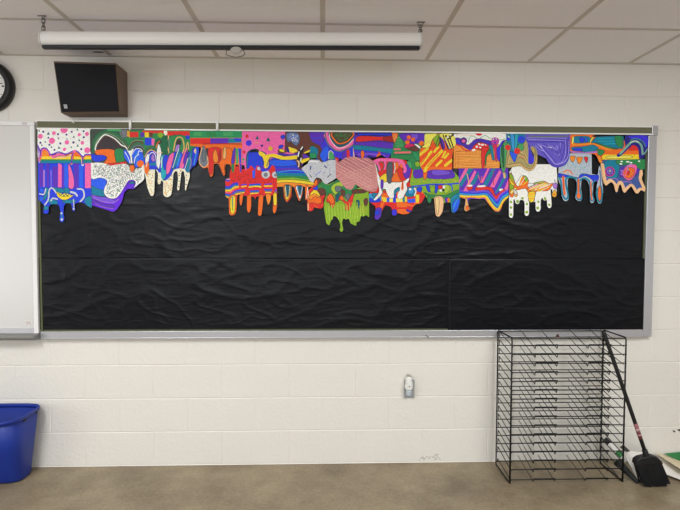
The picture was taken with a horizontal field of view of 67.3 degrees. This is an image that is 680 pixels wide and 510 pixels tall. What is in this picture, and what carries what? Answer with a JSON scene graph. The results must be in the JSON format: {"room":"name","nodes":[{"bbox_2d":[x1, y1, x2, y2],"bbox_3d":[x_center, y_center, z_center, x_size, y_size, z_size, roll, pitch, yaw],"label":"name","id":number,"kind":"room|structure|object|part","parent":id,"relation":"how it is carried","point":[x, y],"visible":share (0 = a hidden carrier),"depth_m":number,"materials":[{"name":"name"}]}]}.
{"room":"classroom","nodes":[
{"label":"classroom","id":0,"kind":"room"},
{"bbox_2d":[0,55,679,466],"bbox_3d":[-0.410,0.056,3.124,9.957,2.476,0.121,0,2,-2],"label":"wall","id":1,"kind":"structure","parent":0,"point":[243,401],"depth_m":3.09,"materials":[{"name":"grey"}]},
{"bbox_2d":[0,64,15,110],"bbox_3d":[-2.034,-0.972,2.942,0.300,0.300,0.050,0,2,-2],"label":"wall clock","id":2,"kind":"object","parent":1,"relation":"attached to","point":[7,83],"visible":1,"depth_m":2.94,"materials":[{"name":"black plastic"}]},
{"bbox_2d":[0,121,40,339],"bbox_3d":[-2.960,-0.138,2.921,2.404,1.266,0.099,0,2,-2],"label":"whiteboard","id":3,"kind":"object","parent":1,"relation":"attached to","point":[19,230],"visible":0.87,"depth_m":2.97,"materials":[{"name":"white"}]},
{"bbox_3d":[-2.965,0.442,2.971,2.348,0.030,0.045,0,2,-2],"label":"frame","id":4,"kind":"part","parent":3,"relation":"part of","materials":[{"name":"grey"}]},
{"bbox_3d":[-2.961,-0.760,2.924,2.400,0.024,0.045,0,2,-2],"label":"frame","id":5,"kind":"part","parent":3,"relation":"part of","materials":[{"name":"white metal"}]},
{"bbox_2d":[0,333,40,339],"bbox_3d":[-2.962,0.476,2.946,2.404,0.036,0.099,0,2,-2],"label":"marker tray","id":6,"kind":"object","parent":3,"relation":"on","point":[3,336],"depth_m":2.94,"materials":[{"name":"grey"}]},
{"bbox_3d":[-1.777,-0.143,2.987,0.026,1.205,0.045,0,2,-2],"label":"frame","id":7,"kind":"part","parent":3,"relation":"part of","materials":[{"name":"white metal"}]},
{"bbox_2d":[54,61,127,116],"bbox_3d":[-1.401,-0.931,2.889,0.348,0.267,0.202,0,2,-2],"label":"loudspeaker","id":8,"kind":"object","parent":1,"relation":"attached to","point":[85,89],"visible":1,"depth_m":2.83,"materials":[{"name":"brown wood"}]},
{"bbox_2d":[36,120,657,338],"bbox_3d":[0.076,-0.141,3.052,3.670,1.281,0.039,0,2,-2],"label":"board frame","id":9,"kind":"structure","parent":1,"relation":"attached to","point":[652,131],"depth_m":3.04,"materials":[{"name":"silver metal"}]},
{"bbox_3d":[-1.752,-0.139,2.995,0.012,1.175,0.031,0,2,-2],"label":"rail","id":10,"kind":"part","parent":9,"relation":"part of","materials":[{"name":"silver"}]},
{"bbox_2d":[129,120,131,129],"bbox_3d":[-1.217,-0.754,2.975,0.015,0.061,0.053,0,2,-2],"label":"clip","id":11,"kind":"object","parent":9,"relation":"attached to","point":[130,121],"visible":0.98,"depth_m":2.96,"materials":[{"name":"white plastic"}]},
{"bbox_2d":[216,121,218,130],"bbox_3d":[-0.716,-0.753,2.991,0.015,0.061,0.053,0,2,-2],"label":"clip","id":12,"kind":"object","parent":9,"relation":"attached to","point":[217,122],"visible":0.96,"depth_m":2.98,"materials":[{"name":"white plastic"}]},
{"bbox_2d":[39,257,448,329],"bbox_3d":[-0.554,0.229,3.038,2.430,0.426,0.010,0,2,-2],"label":"paper","id":13,"kind":"object","parent":9,"relation":"attached to","point":[78,293],"visible":1,"depth_m":3.04,"materials":[{"name":"black paper"}]},
{"bbox_2d":[36,127,644,257],"bbox_3d":[0.042,-0.345,3.037,3.607,0.791,0.007,0,2,-2],"label":"paper","id":14,"kind":"object","parent":9,"relation":"attached to","point":[196,221],"visible":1,"depth_m":3.04,"materials":[{"name":"black paper"}]},
{"bbox_2d":[37,129,90,165],"bbox_3d":[-1.596,-0.625,2.960,0.307,0.216,0.001,0,2,-2],"label":"drawing","id":15,"kind":"object","parent":14,"relation":"attached to","point":[71,146],"visible":1,"depth_m":2.96,"materials":[{"name":"paper"}]},
{"bbox_2d":[38,162,91,221],"bbox_3d":[-1.601,-0.371,2.973,0.305,0.359,0.001,0,2,-2],"label":"drawing","id":16,"kind":"object","parent":14,"relation":"attached to","point":[60,184],"visible":1,"depth_m":2.97,"materials":[{"name":"paper"}]},
{"bbox_2d":[91,162,143,211],"bbox_3d":[-1.295,-0.400,2.981,0.306,0.294,0.001,0,2,-2],"label":"drawing","id":17,"kind":"object","parent":14,"relation":"attached to","point":[109,183],"visible":1,"depth_m":2.98,"materials":[{"name":"paper"}]},
{"bbox_2d":[91,129,143,171],"bbox_3d":[-1.291,-0.607,2.970,0.306,0.252,0.001,0,2,-2],"label":"drawing","id":18,"kind":"object","parent":14,"relation":"attached to","point":[108,146],"visible":1,"depth_m":2.97,"materials":[{"name":"paper"}]},
{"bbox_2d":[129,130,198,180],"bbox_3d":[-1.026,-0.581,2.978,0.404,0.294,0.001,0,2,-2],"label":"drawing","id":19,"kind":"object","parent":14,"relation":"attached to","point":[165,151],"visible":1,"depth_m":2.98,"materials":[{"name":"paper"}]},
{"bbox_2d":[143,165,189,196],"bbox_3d":[-1.014,-0.446,2.987,0.270,0.214,0.001,0,2,-2],"label":"drawing","id":20,"kind":"object","parent":14,"relation":"attached to","point":[150,177],"visible":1,"depth_m":2.99,"materials":[{"name":"paper"}]},
{"bbox_2d":[190,131,241,176],"bbox_3d":[-0.726,-0.592,2.989,0.304,0.268,0.001,0,2,-2],"label":"drawing","id":21,"kind":"object","parent":14,"relation":"attached to","point":[222,148],"visible":1,"depth_m":2.99,"materials":[{"name":"paper"}]},
{"bbox_2d":[225,165,276,215],"bbox_3d":[-0.522,-0.380,3.007,0.304,0.298,0.001,0,2,-2],"label":"drawing","id":22,"kind":"object","parent":14,"relation":"attached to","point":[250,182],"visible":1,"depth_m":3.01,"materials":[{"name":"paper"}]},
{"bbox_2d":[242,132,284,169],"bbox_3d":[-0.449,-0.610,2.998,0.260,0.229,0.001,0,2,-2],"label":"drawing","id":23,"kind":"object","parent":14,"relation":"attached to","point":[265,143],"visible":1,"depth_m":3.00,"materials":[{"name":"paper"}]},
{"bbox_2d":[247,152,313,201],"bbox_3d":[-0.353,-0.458,3.011,0.400,0.293,0.001,0,2,-2],"label":"drawing","id":24,"kind":"object","parent":14,"relation":"attached to","point":[289,175],"visible":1,"depth_m":3.01,"materials":[{"name":"paper"}]},
{"bbox_2d":[264,132,311,168],"bbox_3d":[-0.305,-0.613,3.002,0.282,0.218,0.001,0,2,-2],"label":"drawing","id":25,"kind":"object","parent":14,"relation":"attached to","point":[297,144],"visible":1,"depth_m":3.00,"materials":[{"name":"paper"}]},
{"bbox_2d":[307,178,324,210],"bbox_3d":[-0.138,-0.356,3.020,0.113,0.194,0.001,0,2,-2],"label":"drawing","id":26,"kind":"object","parent":14,"relation":"attached to","point":[315,197],"visible":1,"depth_m":3.02,"materials":[{"name":"paper"}]},
{"bbox_2d":[302,160,335,183],"bbox_3d":[-0.124,-0.490,3.013,0.206,0.143,0.001,0,2,-2],"label":"drawing","id":27,"kind":"object","parent":14,"relation":"attached to","point":[326,171],"visible":1,"depth_m":3.01,"materials":[{"name":"paper"}]},
{"bbox_2d":[309,132,354,161],"bbox_3d":[-0.051,-0.633,3.011,0.317,0.182,0.001,0,2,-2],"label":"drawing","id":28,"kind":"object","parent":14,"relation":"attached to","point":[325,146],"visible":1,"depth_m":3.01,"materials":[{"name":"paper"}]},
{"bbox_2d":[321,180,368,231],"bbox_3d":[0.029,-0.304,3.027,0.288,0.334,0.001,0,2,-2],"label":"drawing","id":29,"kind":"object","parent":14,"relation":"attached to","point":[340,202],"visible":1,"depth_m":3.03,"materials":[{"name":"paper"}]},
{"bbox_2d":[335,157,377,191],"bbox_3d":[0.099,-0.477,3.020,0.253,0.206,0.001,0,2,-2],"label":"drawing","id":30,"kind":"object","parent":14,"relation":"attached to","point":[350,171],"visible":1,"depth_m":3.02,"materials":[{"name":"paper"}]},
{"bbox_2d":[353,132,392,157],"bbox_3d":[0.196,-0.640,3.018,0.238,0.171,0.001,0,2,-2],"label":"drawing","id":31,"kind":"object","parent":14,"relation":"attached to","point":[365,144],"visible":1,"depth_m":3.02,"materials":[{"name":"paper"}]},
{"bbox_2d":[373,158,411,199],"bbox_3d":[0.309,-0.449,3.029,0.235,0.249,0.001,0,2,-2],"label":"drawing","id":32,"kind":"object","parent":14,"relation":"attached to","point":[393,175],"visible":1,"depth_m":3.03,"materials":[{"name":"paper"}]},
{"bbox_2d":[369,182,424,219],"bbox_3d":[0.341,-0.323,3.039,0.339,0.227,0.001,0,2,-2],"label":"drawing","id":33,"kind":"object","parent":14,"relation":"attached to","point":[412,197],"visible":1,"depth_m":3.04,"materials":[{"name":"paper"}]},
{"bbox_2d":[391,133,427,168],"bbox_3d":[0.417,-0.615,3.027,0.230,0.214,0.001,0,2,-2],"label":"drawing","id":34,"kind":"object","parent":14,"relation":"attached to","point":[406,146],"visible":1,"depth_m":3.03,"materials":[{"name":"paper"}]},
{"bbox_2d":[410,168,459,216],"bbox_3d":[0.567,-0.376,3.043,0.302,0.294,0.001,0,2,-2],"label":"drawing","id":35,"kind":"object","parent":14,"relation":"attached to","point":[440,185],"visible":1,"depth_m":3.04,"materials":[{"name":"paper"}]},
{"bbox_2d":[420,133,455,171],"bbox_3d":[0.579,-0.605,3.031,0.216,0.230,0.001,0,2,-2],"label":"drawing","id":36,"kind":"object","parent":14,"relation":"attached to","point":[436,152],"visible":1,"depth_m":3.03,"materials":[{"name":"paper"}]},
{"bbox_2d":[454,133,505,167],"bbox_3d":[0.833,-0.619,3.041,0.316,0.209,0.001,0,2,-2],"label":"drawing","id":37,"kind":"object","parent":14,"relation":"attached to","point":[471,150],"visible":1,"depth_m":3.04,"materials":[{"name":"paper"}]},
{"bbox_2d":[459,168,508,211],"bbox_3d":[0.858,-0.389,3.054,0.303,0.260,0.001,0,2,-2],"label":"drawing","id":38,"kind":"object","parent":14,"relation":"attached to","point":[489,184],"visible":1,"depth_m":3.05,"materials":[{"name":"paper"}]},
{"bbox_2d":[500,134,537,172],"bbox_3d":[1.067,-0.606,3.048,0.226,0.232,0.001,0,2,-2],"label":"drawing","id":39,"kind":"object","parent":14,"relation":"attached to","point":[514,152],"visible":1,"depth_m":3.05,"materials":[{"name":"paper"}]},
{"bbox_2d":[509,164,557,217],"bbox_3d":[1.158,-0.383,3.063,0.294,0.321,0.001,0,2,-2],"label":"drawing","id":40,"kind":"object","parent":14,"relation":"attached to","point":[532,186],"visible":1,"depth_m":3.06,"materials":[{"name":"paper"}]},
{"bbox_2d":[525,134,569,167],"bbox_3d":[1.238,-0.623,3.054,0.277,0.199,0.001,0,2,-2],"label":"drawing","id":41,"kind":"object","parent":14,"relation":"attached to","point":[555,148],"visible":1,"depth_m":3.05,"materials":[{"name":"paper"}]},
{"bbox_2d":[558,153,602,203],"bbox_3d":[1.446,-0.460,3.068,0.277,0.300,0.001,0,2,-2],"label":"drawing","id":42,"kind":"object","parent":14,"relation":"attached to","point":[578,167],"visible":1,"depth_m":3.07,"materials":[{"name":"paper"}]},
{"bbox_2d":[570,135,623,162],"bbox_3d":[1.540,-0.636,3.061,0.331,0.169,0.001,0,2,-2],"label":"drawing","id":43,"kind":"object","parent":14,"relation":"attached to","point":[591,144],"visible":1,"depth_m":3.06,"materials":[{"name":"paper"}]},
{"bbox_2d":[601,159,644,192],"bbox_3d":[1.705,-0.476,3.078,0.279,0.209,0.001,0,2,-2],"label":"drawing","id":44,"kind":"object","parent":14,"relation":"attached to","point":[628,173],"visible":1,"depth_m":3.08,"materials":[{"name":"paper"}]},
{"bbox_2d":[602,135,648,159],"bbox_3d":[1.700,-0.646,3.068,0.309,0.148,0.001,0,2,-2],"label":"drawing","id":45,"kind":"object","parent":14,"relation":"attached to","point":[635,146],"visible":1,"depth_m":3.07,"materials":[{"name":"paper"}]},
{"bbox_3d":[0.046,0.474,3.076,3.614,0.045,0.038,0,2,-2],"label":"rail","id":46,"kind":"part","parent":9,"relation":"part of","materials":[{"name":"grey"}]},
{"bbox_3d":[0.076,-0.752,3.030,3.666,0.053,0.035,0,2,-2],"label":"rail","id":47,"kind":"part","parent":9,"relation":"part of","materials":[{"name":"white metal"}]},
{"bbox_2d":[448,258,644,329],"bbox_3d":[1.255,0.236,3.098,1.205,0.438,0.009,0,2,-2],"label":"paper","id":48,"kind":"object","parent":9,"relation":"attached to","point":[484,293],"visible":1,"depth_m":3.10,"materials":[{"name":"black paper"}]},
{"bbox_3d":[1.880,-0.111,3.115,0.052,1.220,0.035,0,2,-2],"label":"rail","id":49,"kind":"part","parent":9,"relation":"part of","materials":[{"name":"grey metal"}]},
{"bbox_2d":[404,380,413,397],"bbox_3d":[0.422,0.817,3.119,0.064,0.114,0.006,0,2,-2],"label":"wall outlet","id":50,"kind":"object","parent":1,"relation":"attached to","point":[412,390],"visible":0.46,"depth_m":3.12,"materials":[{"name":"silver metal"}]},
{"bbox_2d":[405,374,412,395],"bbox_3d":[0.417,0.785,3.091,0.048,0.123,0.047,0,2,-2],"label":"air freshener","id":51,"kind":"object","parent":50,"relation":"attached to","point":[408,383],"visible":1,"depth_m":3.08,"materials":[{"name":"white plastic"}]},
{"bbox_2d":[0,0,679,64],"bbox_3d":[-0.272,-1.039,-0.970,9.957,0.084,8.020,0,2,-2],"label":"ceiling","id":52,"kind":"structure","parent":0,"point":[634,32],"depth_m":2.52,"materials":[{"name":"tile"}]},
{"bbox_2d":[37,15,424,57],"bbox_3d":[-0.511,-1.040,2.470,1.850,0.197,0.089,0,2,-2],"label":"projection screen","id":53,"kind":"object","parent":52,"relation":"hanging from","point":[235,42],"visible":1,"depth_m":2.44,"materials":[{"name":"white metal"}]},
{"bbox_3d":[-1.416,-1.099,2.439,0.040,0.081,0.028,0,2,-2],"label":"hanging chain","id":54,"kind":"part","parent":53,"relation":"part of","materials":[{"name":"silver metal"}]},
{"bbox_3d":[-0.495,-0.976,2.432,0.056,0.034,0.005,0,2,-2],"label":"handle plate","id":55,"kind":"part","parent":53,"relation":"part of","materials":[{"name":"grey plastic"}]},
{"bbox_3d":[0.393,-1.107,2.499,0.040,0.059,0.028,0,2,-2],"label":"hanging chain","id":56,"kind":"part","parent":53,"relation":"part of","materials":[{"name":"silver metal"}]},
{"bbox_2d":[0,459,679,509],"bbox_3d":[-0.280,1.483,-0.870,9.957,0.100,8.020,0,2,-2],"label":"floor","id":57,"kind":"structure","parent":0,"point":[428,485],"depth_m":2.83,"materials":[{"name":"concrete"}]},
{"bbox_2d":[0,403,39,483],"bbox_3d":[-1.937,1.083,2.877,0.384,0.392,0.336,0,2,-2],"label":"recycling bin","id":58,"kind":"object","parent":57,"relation":"on","point":[18,421],"visible":1,"depth_m":2.86,"materials":[{"name":"blue plastic"}]},
{"bbox_2d":[495,329,626,483],"bbox_3d":[1.279,0.861,2.989,0.659,0.847,0.248,0,2,-2],"label":"drying rack","id":59,"kind":"object","parent":57,"relation":"on","point":[603,344],"visible":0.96,"depth_m":2.90,"materials":[{"name":"black metal"}]},
{"bbox_3d":[0.955,0.869,2.981,0.011,0.830,0.238,0,2,-2],"label":"frame","id":60,"kind":"part","parent":59,"relation":"part of","materials":[{"name":"black metal"}]},
{"bbox_2d":[496,370,620,392],"bbox_3d":[1.279,0.738,2.984,0.654,0.070,0.248,0,2,-2],"label":"shelf","id":61,"kind":"object","parent":59,"relation":"attached to","point":[601,374],"depth_m":2.91,"materials":[{"name":"black metal"}]},
{"bbox_3d":[1.276,0.459,3.090,0.648,0.005,0.006,0,2,-2],"label":"rod","id":62,"kind":"part","parent":59,"relation":"part of","materials":[{"name":"black metal"}]},
{"bbox_2d":[495,444,623,471],"bbox_3d":[1.278,1.189,3.002,0.654,0.070,0.248,0,2,-2],"label":"shelf","id":63,"kind":"object","parent":59,"relation":"attached to","point":[554,460],"depth_m":2.89,"materials":[{"name":"black metal"}]},
{"bbox_2d":[495,435,623,462],"bbox_3d":[1.278,1.139,3.000,0.654,0.070,0.248,0,2,-2],"label":"shelf","id":64,"kind":"object","parent":59,"relation":"attached to","point":[601,447],"depth_m":2.90,"materials":[{"name":"black metal"}]},
{"bbox_2d":[497,455,623,480],"bbox_3d":[1.278,1.250,3.005,0.654,0.053,0.248,0,2,-2],"label":"shelf","id":65,"kind":"object","parent":59,"relation":"attached to","point":[621,479],"depth_m":2.89,"materials":[{"name":"black metal"}]},
{"bbox_2d":[497,427,623,454],"bbox_3d":[1.278,1.089,2.998,0.654,0.070,0.248,0,2,-2],"label":"shelf","id":66,"kind":"object","parent":59,"relation":"attached to","point":[606,442],"depth_m":2.90,"materials":[{"name":"black metal"}]},
{"bbox_2d":[497,419,624,445],"bbox_3d":[1.278,1.038,2.996,0.654,0.070,0.248,0,2,-2],"label":"shelf","id":67,"kind":"object","parent":59,"relation":"attached to","point":[601,432],"depth_m":2.90,"materials":[{"name":"black metal"}]},
{"bbox_2d":[497,411,624,436],"bbox_3d":[1.279,0.988,2.994,0.654,0.070,0.248,0,2,-2],"label":"shelf","id":68,"kind":"object","parent":59,"relation":"attached to","point":[601,423],"depth_m":2.89,"materials":[{"name":"black metal"}]},
{"bbox_2d":[498,403,624,427],"bbox_3d":[1.279,0.938,2.992,0.654,0.070,0.248,0,2,-2],"label":"shelf","id":69,"kind":"object","parent":59,"relation":"attached to","point":[601,409],"depth_m":2.89,"materials":[{"name":"black metal"}]},
{"bbox_2d":[498,395,624,418],"bbox_3d":[1.279,0.888,2.990,0.654,0.070,0.248,0,2,-2],"label":"shelf","id":70,"kind":"object","parent":59,"relation":"attached to","point":[600,407],"depth_m":2.88,"materials":[{"name":"black metal"}]},
{"bbox_2d":[498,378,624,401],"bbox_3d":[1.279,0.788,2.986,0.654,0.070,0.248,0,2,-2],"label":"shelf","id":71,"kind":"object","parent":59,"relation":"attached to","point":[602,389],"depth_m":2.91,"materials":[{"name":"black metal"}]},
{"bbox_2d":[498,387,625,410],"bbox_3d":[1.279,0.838,2.988,0.654,0.070,0.248,0,2,-2],"label":"shelf","id":72,"kind":"object","parent":59,"relation":"attached to","point":[602,398],"depth_m":2.88,"materials":[{"name":"black metal"}]},
{"bbox_2d":[498,362,625,383],"bbox_3d":[1.280,0.687,2.982,0.654,0.070,0.248,0,2,-2],"label":"shelf","id":73,"kind":"object","parent":59,"relation":"attached to","point":[602,372],"depth_m":2.88,"materials":[{"name":"black metal"}]},
{"bbox_2d":[498,355,625,374],"bbox_3d":[1.280,0.637,2.981,0.654,0.070,0.248,0,2,-2],"label":"shelf","id":74,"kind":"object","parent":59,"relation":"attached to","point":[602,362],"depth_m":2.87,"materials":[{"name":"black metal"}]},
{"bbox_2d":[498,346,626,365],"bbox_3d":[1.280,0.587,2.978,0.654,0.070,0.248,0,2,-2],"label":"shelf","id":75,"kind":"object","parent":59,"relation":"attached to","point":[603,353],"depth_m":2.87,"materials":[{"name":"black metal"}]},
{"bbox_2d":[499,337,626,356],"bbox_3d":[1.280,0.537,2.977,0.654,0.070,0.248,0,2,-2],"label":"shelf","id":76,"kind":"object","parent":59,"relation":"attached to","point":[603,344],"depth_m":2.87,"materials":[{"name":"black metal"}]},
{"bbox_2d":[499,329,626,348],"bbox_3d":[1.280,0.487,2.974,0.654,0.070,0.248,0,2,-2],"label":"shelf","id":77,"kind":"object","parent":59,"relation":"attached to","point":[557,336],"depth_m":2.92,"materials":[{"name":"black metal"}]},
{"bbox_3d":[1.284,0.468,2.861,0.648,0.005,0.006,0,2,-2],"label":"rod","id":78,"kind":"part","parent":59,"relation":"part of","materials":[{"name":"black metal"}]},
{"bbox_3d":[1.603,0.870,3.002,0.011,0.830,0.238,0,2,-2],"label":"frame","id":79,"kind":"part","parent":59,"relation":"part of","materials":[{"name":"black metal"}]},
{"bbox_2d":[604,437,627,462],"bbox_3d":[1.655,1.171,3.069,0.034,0.121,0.149,-2,3,-40],"label":"tube","id":80,"kind":"object","parent":57,"relation":"on","point":[612,446],"visible":0.58,"depth_m":3.06,"materials":[{"name":"white plastic"}]},
{"bbox_2d":[614,460,639,483],"bbox_3d":[1.640,1.238,2.929,0.049,0.099,0.146,-1,2,-19],"label":"dustpan","id":81,"kind":"object","parent":57,"relation":"on","point":[627,471],"visible":0.89,"depth_m":2.92,"materials":[{"name":"black plastic"}]},
{"bbox_2d":[602,331,670,486],"bbox_3d":[1.651,0.856,2.846,0.391,0.868,0.061,0,2,-2],"label":"broom","id":82,"kind":"object","parent":57,"relation":"on","point":[650,471],"visible":1,"depth_m":2.84,"materials":[{"name":"black plastic"}]},
{"bbox_3d":[1.595,0.785,2.850,0.279,0.726,0.021,0,2,2],"label":"handle","id":83,"kind":"part","parent":82,"relation":"part of","materials":[{"name":"black plastic"}]},
{"bbox_2d":[642,449,650,464],"bbox_3d":[1.720,1.127,2.859,0.059,0.087,0.044,0,2,-2],"label":"socket","id":84,"kind":"object","parent":82,"relation":"attached to","point":[646,457],"depth_m":2.84,"materials":[{"name":"black plastic"}]},
{"bbox_2d":[624,450,650,478],"bbox_3d":[1.817,1.217,3.029,0.341,0.128,0.142,-1,3,-31],"label":"poster board","id":85,"kind":"object","parent":57,"relation":"on","point":[629,455],"visible":0.3,"depth_m":3.01,"materials":[{"name":"white"}]},
{"bbox_2d":[656,452,679,468],"bbox_3d":[2.148,1.301,2.984,0.366,0.136,0.396,0,2,-2],"label":"poster board","id":86,"kind":"object","parent":57,"relation":"on","point":[675,462],"visible":1,"depth_m":3.10,"materials":[{"name":"beige cardboard"}]},
{"bbox_2d":[659,458,679,478],"bbox_3d":[2.001,1.292,3.074,0.272,0.094,0.431,2,3,35],"label":"poster board","id":87,"kind":"object","parent":57,"relation":"on","point":[672,470],"visible":0.5,"depth_m":3.04,"materials":[{"name":"white paper"}]},
{"bbox_2d":[665,452,679,460],"bbox_3d":[2.133,1.280,3.187,0.232,0.124,0.009,0,2,-2],"label":"paper","id":88,"kind":"object","parent":87,"relation":"on","point":[676,455],"visible":1,"depth_m":3.18,"materials":[{"name":"green paper"}]}
]}

